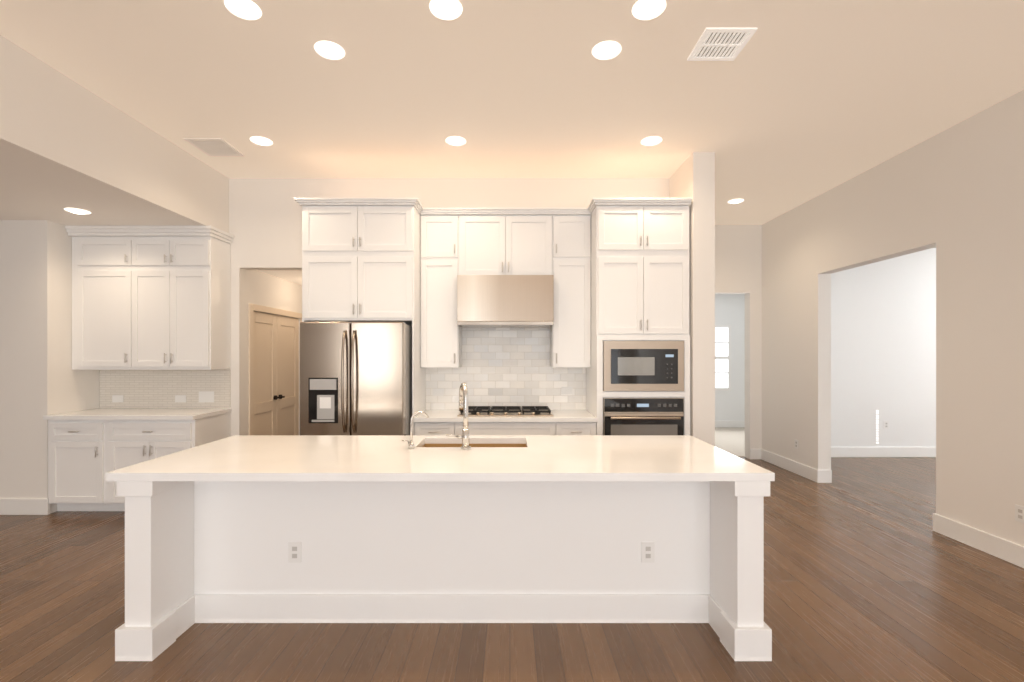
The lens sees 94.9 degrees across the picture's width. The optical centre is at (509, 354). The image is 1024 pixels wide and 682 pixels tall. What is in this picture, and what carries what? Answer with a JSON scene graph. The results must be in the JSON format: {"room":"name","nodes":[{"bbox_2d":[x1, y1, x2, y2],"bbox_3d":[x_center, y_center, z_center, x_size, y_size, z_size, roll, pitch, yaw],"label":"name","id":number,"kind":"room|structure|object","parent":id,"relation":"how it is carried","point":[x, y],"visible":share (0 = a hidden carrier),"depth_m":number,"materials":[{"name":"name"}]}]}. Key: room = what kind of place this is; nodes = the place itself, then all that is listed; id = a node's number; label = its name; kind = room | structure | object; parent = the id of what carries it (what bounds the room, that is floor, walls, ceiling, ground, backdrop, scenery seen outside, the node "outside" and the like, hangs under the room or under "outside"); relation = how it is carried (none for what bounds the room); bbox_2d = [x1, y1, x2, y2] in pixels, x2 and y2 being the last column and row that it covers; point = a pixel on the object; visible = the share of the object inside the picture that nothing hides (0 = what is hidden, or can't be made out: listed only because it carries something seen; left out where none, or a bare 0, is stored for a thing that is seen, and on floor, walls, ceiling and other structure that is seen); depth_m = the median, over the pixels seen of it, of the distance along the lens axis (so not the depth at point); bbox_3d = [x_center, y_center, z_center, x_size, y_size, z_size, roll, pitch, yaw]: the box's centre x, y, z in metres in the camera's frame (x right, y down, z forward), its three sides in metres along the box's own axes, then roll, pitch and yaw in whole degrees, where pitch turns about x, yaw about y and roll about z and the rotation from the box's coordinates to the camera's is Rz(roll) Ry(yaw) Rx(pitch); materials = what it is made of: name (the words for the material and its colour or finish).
{"room":"kitchen","nodes":[
{"label":"kitchen","id":0,"kind":"room"},
{"bbox_2d":[0,220,98,512],"bbox_3d":[-6.660,0.115,4.670,4.680,2.750,0.560,0,0,0],"label":"wall","id":1,"kind":"structure","parent":0,"point":[40,378],"depth_m":4.39,"materials":[{"name":"white paint"}]},
{"bbox_2d":[0,35,228,232],"bbox_3d":[-5.980,-1.660,-0.025,6.040,0.800,9.950,0,0,0],"label":"ceiling","id":2,"kind":"structure","parent":0,"point":[66,142],"depth_m":3.53,"materials":[{"name":"white paint"}]},
{"bbox_2d":[64,208,90,213],"bbox_3d":[-3.780,-1.249,4.110,0.176,0.020,0.176,0,0,0],"label":"recessed light","id":3,"kind":"object","parent":2,"relation":"in","point":[76,211],"visible":0.92,"depth_m":4.08,"materials":[{"name":"white"}]},
{"bbox_2d":[247,270,301,434],"bbox_3d":[-2.400,0.190,6.425,1.200,2.600,2.650,0,0,0],"label":"wall","id":4,"kind":"structure","parent":0,"point":[280,289],"depth_m":5.09,"materials":[{"name":"white paint"}]},
{"bbox_2d":[248,303,301,434],"bbox_3d":[-2.841,0.463,5.790,0.018,2.055,1.340,0,0,0],"label":"door frame","id":5,"kind":"structure","parent":4,"relation":"attached to","point":[256,307],"depth_m":5.15,"materials":[{"name":"beige wood"}]},
{"bbox_2d":[253,311,298,434],"bbox_3d":[-2.888,0.493,5.790,0.035,1.969,1.192,0,0,0],"label":"pantry doors","id":6,"kind":"structure","parent":4,"relation":"in","point":[275,354],"depth_m":5.75,"materials":[{"name":"beige wood"}]},
{"bbox_2d":[273,395,284,399],"bbox_3d":[-2.839,0.520,5.790,0.062,0.054,0.174,0,0,0],"label":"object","id":7,"kind":"structure","parent":6,"relation":"attached to","point":[275,397],"depth_m":5.73,"materials":[{"name":"brown metal"}]},
{"bbox_2d":[229,178,668,435],"bbox_3d":[-3.660,-0.185,5.025,10.680,3.350,0.150,0,0,0],"label":"wall","id":8,"kind":"structure","parent":0,"point":[265,222],"depth_m":4.95,"materials":[{"name":"white paint"}]},
{"bbox_2d":[65,225,233,369],"bbox_3d":[-3.608,-0.556,4.754,1.416,1.402,0.388,0,0,0],"label":"upper cabinet","id":9,"kind":"object","parent":8,"relation":"attached to","point":[151,297],"visible":1,"depth_m":4.61,"materials":[{"name":"white wood"}]},
{"bbox_2d":[99,369,230,407],"bbox_3d":[-3.628,0.352,4.946,1.376,0.415,0.008,0,0,0],"label":"tile backsplash","id":10,"kind":"structure","parent":8,"relation":"attached to","point":[148,388],"depth_m":4.94,"materials":[{"name":"white tile"}]},
{"bbox_2d":[112,395,122,401],"bbox_3d":[-4.120,0.460,4.939,0.115,0.075,0.006,0,0,0],"label":"outlet","id":11,"kind":"object","parent":10,"relation":"attached to","point":[117,398],"visible":1,"depth_m":4.94,"materials":[{"name":"white plastic"}]},
{"bbox_2d":[175,395,185,401],"bbox_3d":[-3.460,0.460,4.939,0.115,0.075,0.006,0,0,0],"label":"outlet","id":12,"kind":"object","parent":10,"relation":"attached to","point":[180,398],"visible":1,"depth_m":4.94,"materials":[{"name":"white plastic"}]},
{"bbox_2d":[199,391,213,401],"bbox_3d":[-3.190,0.440,4.939,0.160,0.115,0.006,0,0,0],"label":"light switch","id":13,"kind":"object","parent":10,"relation":"attached to","point":[206,396],"visible":1,"depth_m":4.94,"materials":[{"name":"white plastic"}]},
{"bbox_2d":[420,208,461,367],"bbox_3d":[-0.696,-0.646,4.784,0.378,1.542,0.328,0,0,0],"label":"upper cabinet","id":14,"kind":"object","parent":8,"relation":"attached to","point":[455,242],"depth_m":4.63,"materials":[{"name":"white wood"}]},
{"bbox_2d":[457,275,553,327],"bbox_3d":[-0.043,-0.522,4.699,0.914,0.475,0.498,0,0,0],"label":"range hood","id":15,"kind":"object","parent":8,"relation":"attached to","point":[505,301],"visible":1,"depth_m":4.46,"materials":[{"name":"silver metal"}]},
{"bbox_2d":[426,328,585,409],"bbox_3d":[-0.043,0.133,4.945,1.684,0.885,0.008,0,0,0],"label":"tile backsplash","id":16,"kind":"structure","parent":8,"relation":"attached to","point":[505,367],"depth_m":4.94,"materials":[{"name":"white tile"}]},
{"bbox_2d":[460,208,559,279],"bbox_3d":[-0.043,-1.091,4.784,1.058,0.652,0.328,0,0,0],"label":"upper cabinet","id":17,"kind":"object","parent":8,"relation":"attached to","point":[493,241],"depth_m":4.63,"materials":[{"name":"white wood"}]},
{"bbox_2d":[550,208,590,367],"bbox_3d":[0.610,-0.646,4.784,0.378,1.542,0.328,0,0,0],"label":"upper cabinet","id":18,"kind":"object","parent":8,"relation":"attached to","point":[570,334],"depth_m":4.63,"materials":[{"name":"white wood"}]},
{"bbox_2d":[0,457,1023,681],"bbox_3d":[1.000,1.540,3.500,20.000,0.100,17.000,0,0,0],"label":"floor","id":19,"kind":"structure","parent":0,"point":[870,575],"depth_m":2.57,"materials":[{"name":"brown wood"}]},
{"bbox_2d":[48,420,106,510],"bbox_3d":[-4.040,1.045,4.660,0.551,0.889,0.578,0,0,0],"label":"base cabinet","id":20,"kind":"object","parent":19,"relation":"on","point":[88,450],"depth_m":4.38,"materials":[{"name":"white wood"}]},
{"bbox_2d":[43,408,230,419],"bbox_3d":[-3.624,0.580,4.646,1.388,0.040,0.604,0,0,0],"label":"countertop","id":21,"kind":"structure","parent":20,"relation":"on","point":[100,413],"depth_m":4.44,"materials":[{"name":"white stone"}]},
{"bbox_2d":[107,412,230,510],"bbox_3d":[-3.353,1.045,4.660,0.825,0.889,0.578,0,0,0],"label":"base cabinet","id":22,"kind":"object","parent":19,"relation":"on","point":[129,442],"depth_m":4.38,"materials":[{"name":"white wood"}]},
{"bbox_2d":[300,322,411,434],"bbox_3d":[-1.385,0.600,4.460,0.906,1.780,0.881,0,0,0],"label":"refrigerator","id":23,"kind":"object","parent":19,"relation":"on","point":[355,378],"visible":0.67,"depth_m":4.10,"materials":[{"name":"grey metal"}]},
{"bbox_2d":[294,198,425,434],"bbox_3d":[-1.405,0.028,4.617,1.129,2.925,0.663,0,0,0],"label":"tall cabinet","id":24,"kind":"object","parent":19,"relation":"on","point":[360,259],"visible":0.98,"depth_m":4.34,"materials":[{"name":"white wood"}]},
{"bbox_2d":[415,422,462,434],"bbox_3d":[-0.666,1.053,4.644,0.439,0.875,0.608,0,0,0],"label":"base cabinet","id":25,"kind":"object","parent":19,"relation":"on","point":[421,428],"depth_m":4.34,"materials":[{"name":"white wood"}]},
{"bbox_2d":[110,478,774,660],"bbox_3d":[-0.323,1.053,2.807,3.195,0.874,1.046,0,0,0],"label":"kitchen island","id":26,"kind":"object","parent":19,"relation":"on","point":[465,527],"depth_m":2.63,"materials":[{"name":"white wood"}]},
{"bbox_2d":[288,541,301,562],"bbox_3d":[-1.200,1.100,2.621,0.072,0.115,0.006,0,0,0],"label":"outlet","id":27,"kind":"object","parent":26,"relation":"attached to","point":[294,547],"depth_m":2.62,"materials":[{"name":"white plastic"}]},
{"bbox_2d":[106,435,773,480],"bbox_3d":[-0.340,0.595,2.825,3.260,0.040,1.070,0,0,0],"label":"island countertop","id":28,"kind":"structure","parent":26,"relation":"on","point":[236,456],"depth_m":2.59,"materials":[{"name":"white stone"}]},
{"bbox_2d":[402,411,429,449],"bbox_3d":[-0.583,0.460,2.900,0.156,0.229,0.065,0,0,0],"label":"faucet","id":29,"kind":"object","parent":28,"relation":"on","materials":[{"name":"silver metal"}]},
{"bbox_2d":[446,382,469,449],"bbox_3d":[-0.315,0.372,2.946,0.152,0.405,0.203,0,0,0],"label":"faucet","id":30,"kind":"object","parent":28,"relation":"on","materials":[{"name":"silver metal"}]},
{"bbox_2d":[430,442,525,445],"bbox_3d":[-0.240,0.720,3.095,0.716,0.235,0.346,0,0,0],"label":"sink","id":31,"kind":"object","parent":28,"relation":"in","point":[431,443],"depth_m":3.26,"materials":[{"name":"silver metal"}]},
{"bbox_2d":[641,541,654,562],"bbox_3d":[0.770,1.100,2.621,0.072,0.115,0.006,0,0,0],"label":"outlet","id":32,"kind":"object","parent":26,"relation":"attached to","point":[647,547],"depth_m":2.62,"materials":[{"name":"white plastic"}]},
{"bbox_2d":[468,422,556,434],"bbox_3d":[-0.043,1.053,4.644,0.933,0.875,0.608,0,0,0],"label":"base cabinet","id":33,"kind":"object","parent":19,"relation":"on","point":[475,428],"depth_m":4.35,"materials":[{"name":"white wood"}]},
{"bbox_2d":[413,410,596,421],"bbox_3d":[-0.043,0.595,4.629,1.684,0.040,0.638,0,0,0],"label":"countertop","id":34,"kind":"structure","parent":33,"relation":"on","point":[434,415],"depth_m":4.32,"materials":[{"name":"white stone"}]},
{"bbox_2d":[457,406,553,415],"bbox_3d":[-0.043,0.552,4.655,0.905,0.045,0.490,0,0,0],"label":"cooktop","id":35,"kind":"object","parent":34,"relation":"in","point":[509,411],"visible":0.96,"depth_m":4.49,"materials":[{"name":"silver metal"}]},
{"bbox_2d":[557,422,595,434],"bbox_3d":[0.579,1.053,4.644,0.440,0.875,0.608,0,0,0],"label":"base cabinet","id":36,"kind":"object","parent":19,"relation":"on","point":[559,422],"depth_m":4.34,"materials":[{"name":"white wood"}]},
{"bbox_2d":[586,198,691,434],"bbox_3d":[1.208,0.028,4.593,0.907,2.925,0.710,0,0,0],"label":"tall cabinet","id":37,"kind":"object","parent":19,"relation":"on","point":[638,377],"visible":0.81,"depth_m":4.33,"materials":[{"name":"white wood"}]},
{"bbox_2d":[603,397,683,434],"bbox_3d":[1.227,0.757,4.293,0.730,0.722,0.111,0,0,0],"label":"oven","id":38,"kind":"object","parent":37,"relation":"in","point":[621,415],"depth_m":4.30,"materials":[{"name":"black metal"}]},
{"bbox_2d":[603,340,684,391],"bbox_3d":[1.231,0.101,4.327,0.738,0.462,0.044,0,0,0],"label":"microwave","id":39,"kind":"object","parent":37,"relation":"in","point":[628,365],"depth_m":4.31,"materials":[{"name":"silver metal"}]},
{"bbox_2d":[0,0,1023,224],"bbox_3d":[4.020,-1.960,3.500,13.960,0.200,17.000,0,0,0],"label":"ceiling","id":40,"kind":"structure","parent":0,"point":[793,104],"depth_m":3.21,"materials":[{"name":"white paint"}]},
{"bbox_2d":[183,138,244,155],"bbox_3d":[-2.635,-1.855,4.205,0.330,0.008,0.350,0,0,0],"label":"ceiling vent","id":41,"kind":"object","parent":40,"relation":"in","point":[215,147],"visible":0.98,"depth_m":4.17,"materials":[{"name":"white metal"}]},
{"bbox_2d":[224,0,261,19],"bbox_3d":[-1.430,-1.849,2.520,0.176,0.020,0.176,0,0,0],"label":"recessed light","id":42,"kind":"object","parent":40,"relation":"in","point":[247,9],"visible":1,"depth_m":2.51,"materials":[{"name":"white"}]},
{"bbox_2d":[250,136,272,145],"bbox_3d":[-2.160,-1.849,4.085,0.176,0.020,0.176,0,0,0],"label":"recessed light","id":43,"kind":"object","parent":40,"relation":"in","point":[262,141],"visible":1,"depth_m":4.06,"materials":[{"name":"white"}]},
{"bbox_2d":[314,41,344,59],"bbox_3d":[-1.100,-1.849,2.870,0.176,0.020,0.176,0,0,0],"label":"recessed light","id":44,"kind":"object","parent":40,"relation":"in","point":[329,50],"visible":1,"depth_m":2.85,"materials":[{"name":"white"}]},
{"bbox_2d":[429,0,461,19],"bbox_3d":[-0.343,-1.849,2.520,0.176,0.020,0.176,0,0,0],"label":"recessed light","id":45,"kind":"object","parent":40,"relation":"in","point":[447,9],"visible":1,"depth_m":2.51,"materials":[{"name":"white"}]},
{"bbox_2d":[446,136,465,145],"bbox_3d":[-0.470,-1.849,4.085,0.176,0.020,0.176,0,0,0],"label":"recessed light","id":46,"kind":"object","parent":40,"relation":"in","point":[456,141],"visible":1,"depth_m":4.06,"materials":[{"name":"white"}]},
{"bbox_2d":[592,41,620,59],"bbox_3d":[0.590,-1.849,2.870,0.176,0.020,0.176,0,0,0],"label":"recessed light","id":47,"kind":"object","parent":40,"relation":"in","point":[605,50],"visible":1,"depth_m":2.85,"materials":[{"name":"white"}]},
{"bbox_2d":[632,0,665,19],"bbox_3d":[0.745,-1.849,2.520,0.176,0.020,0.176,0,0,0],"label":"recessed light","id":48,"kind":"object","parent":40,"relation":"in","point":[646,9],"visible":1,"depth_m":2.51,"materials":[{"name":"white"}]},
{"bbox_2d":[641,136,661,145],"bbox_3d":[1.230,-1.849,4.085,0.176,0.020,0.176,0,0,0],"label":"recessed light","id":49,"kind":"object","parent":40,"relation":"in","point":[652,141],"visible":1,"depth_m":4.06,"materials":[{"name":"white"}]},
{"bbox_2d":[687,28,756,60],"bbox_3d":[1.260,-1.855,2.812,0.290,0.008,0.285,0,0,0],"label":"ceiling vent","id":50,"kind":"object","parent":40,"relation":"in","point":[720,44],"visible":1,"depth_m":2.80,"materials":[{"name":"white metal"}]},
{"bbox_2d":[728,199,743,203],"bbox_3d":[2.730,-1.849,5.680,0.176,0.020,0.176,0,0,0],"label":"recessed light","id":51,"kind":"object","parent":40,"relation":"in","point":[734,201],"visible":0.92,"depth_m":5.65,"materials":[{"name":"white"}]},
{"bbox_2d":[669,152,714,445],"bbox_3d":[1.780,-0.185,5.515,0.200,3.350,2.410,0,0,0],"label":"wall","id":52,"kind":"structure","parent":0,"point":[693,176],"depth_m":4.31,"materials":[{"name":"white paint"}]},
{"bbox_2d":[715,427,744,456],"bbox_3d":[4.000,1.484,8.235,5.700,0.012,2.730,0,0,0],"label":"floor","id":53,"kind":"structure","parent":0,"point":[731,440],"depth_m":8.22,"materials":[{"name":"beige"}]},
{"bbox_2d":[715,294,744,420],"bbox_3d":[4.000,-0.010,8.310,6.000,3.000,2.880,0,0,0],"label":"wall","id":54,"kind":"structure","parent":0,"point":[729,310],"depth_m":9.60,"materials":[{"name":"white paint"}]},
{"bbox_2d":[715,325,730,390],"bbox_3d":[3.900,0.055,9.585,1.220,1.350,0.029,0,0,0],"label":"window","id":55,"kind":"structure","parent":54,"relation":"in","point":[722,357],"depth_m":9.60,"materials":[{"name":"white glass"}]},
{"bbox_2d":[715,225,761,458],"bbox_3d":[2.815,-0.185,6.795,1.870,3.350,0.150,0,0,0],"label":"wall","id":56,"kind":"structure","parent":0,"point":[738,259],"depth_m":6.72,"materials":[{"name":"white paint"}]},
{"bbox_2d":[831,247,935,446],"bbox_3d":[5.950,-0.185,4.255,4.400,3.350,5.510,0,0,0],"label":"wall","id":57,"kind":"structure","parent":0,"point":[883,337],"depth_m":6.86,"materials":[{"name":"white paint"}]},
{"bbox_2d":[0,421,1023,567],"bbox_3d":[-0.500,1.415,2.300,17.000,0.150,14.600,0,0,0],"label":"baseboard","id":58,"kind":"structure","parent":57,"relation":"attached to","point":[1002,549],"depth_m":4.37,"materials":[{"name":"white wood"}]},
{"bbox_2d":[876,410,878,442],"bbox_3d":[5.362,1.048,6.859,0.035,0.484,0.001,0,0,0],"label":"sunlight patch","id":59,"kind":"structure","parent":57,"relation":"attached to","point":[877,427],"depth_m":6.86,"materials":[{"name":"white paint"}]},
{"bbox_2d":[884,421,888,428],"bbox_3d":[5.490,1.020,6.856,0.072,0.115,0.006,0,0,0],"label":"outlet","id":60,"kind":"object","parent":57,"relation":"attached to","point":[886,424],"visible":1,"depth_m":6.85,"materials":[{"name":"white plastic"}]},
{"bbox_2d":[762,90,1023,545],"bbox_3d":[3.675,-0.185,0.935,0.150,3.350,11.870,0,0,0],"label":"wall","id":61,"kind":"structure","parent":0,"point":[954,195],"depth_m":3.87,"materials":[{"name":"white paint"}]},
{"bbox_2d":[1015,504,1023,522],"bbox_3d":[3.596,1.120,3.310,0.006,0.115,0.072,0,0,0],"label":"outlet","id":62,"kind":"object","parent":61,"relation":"attached to","point":[1019,513],"visible":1,"depth_m":3.31,"materials":[{"name":"white plastic"}]}
]}

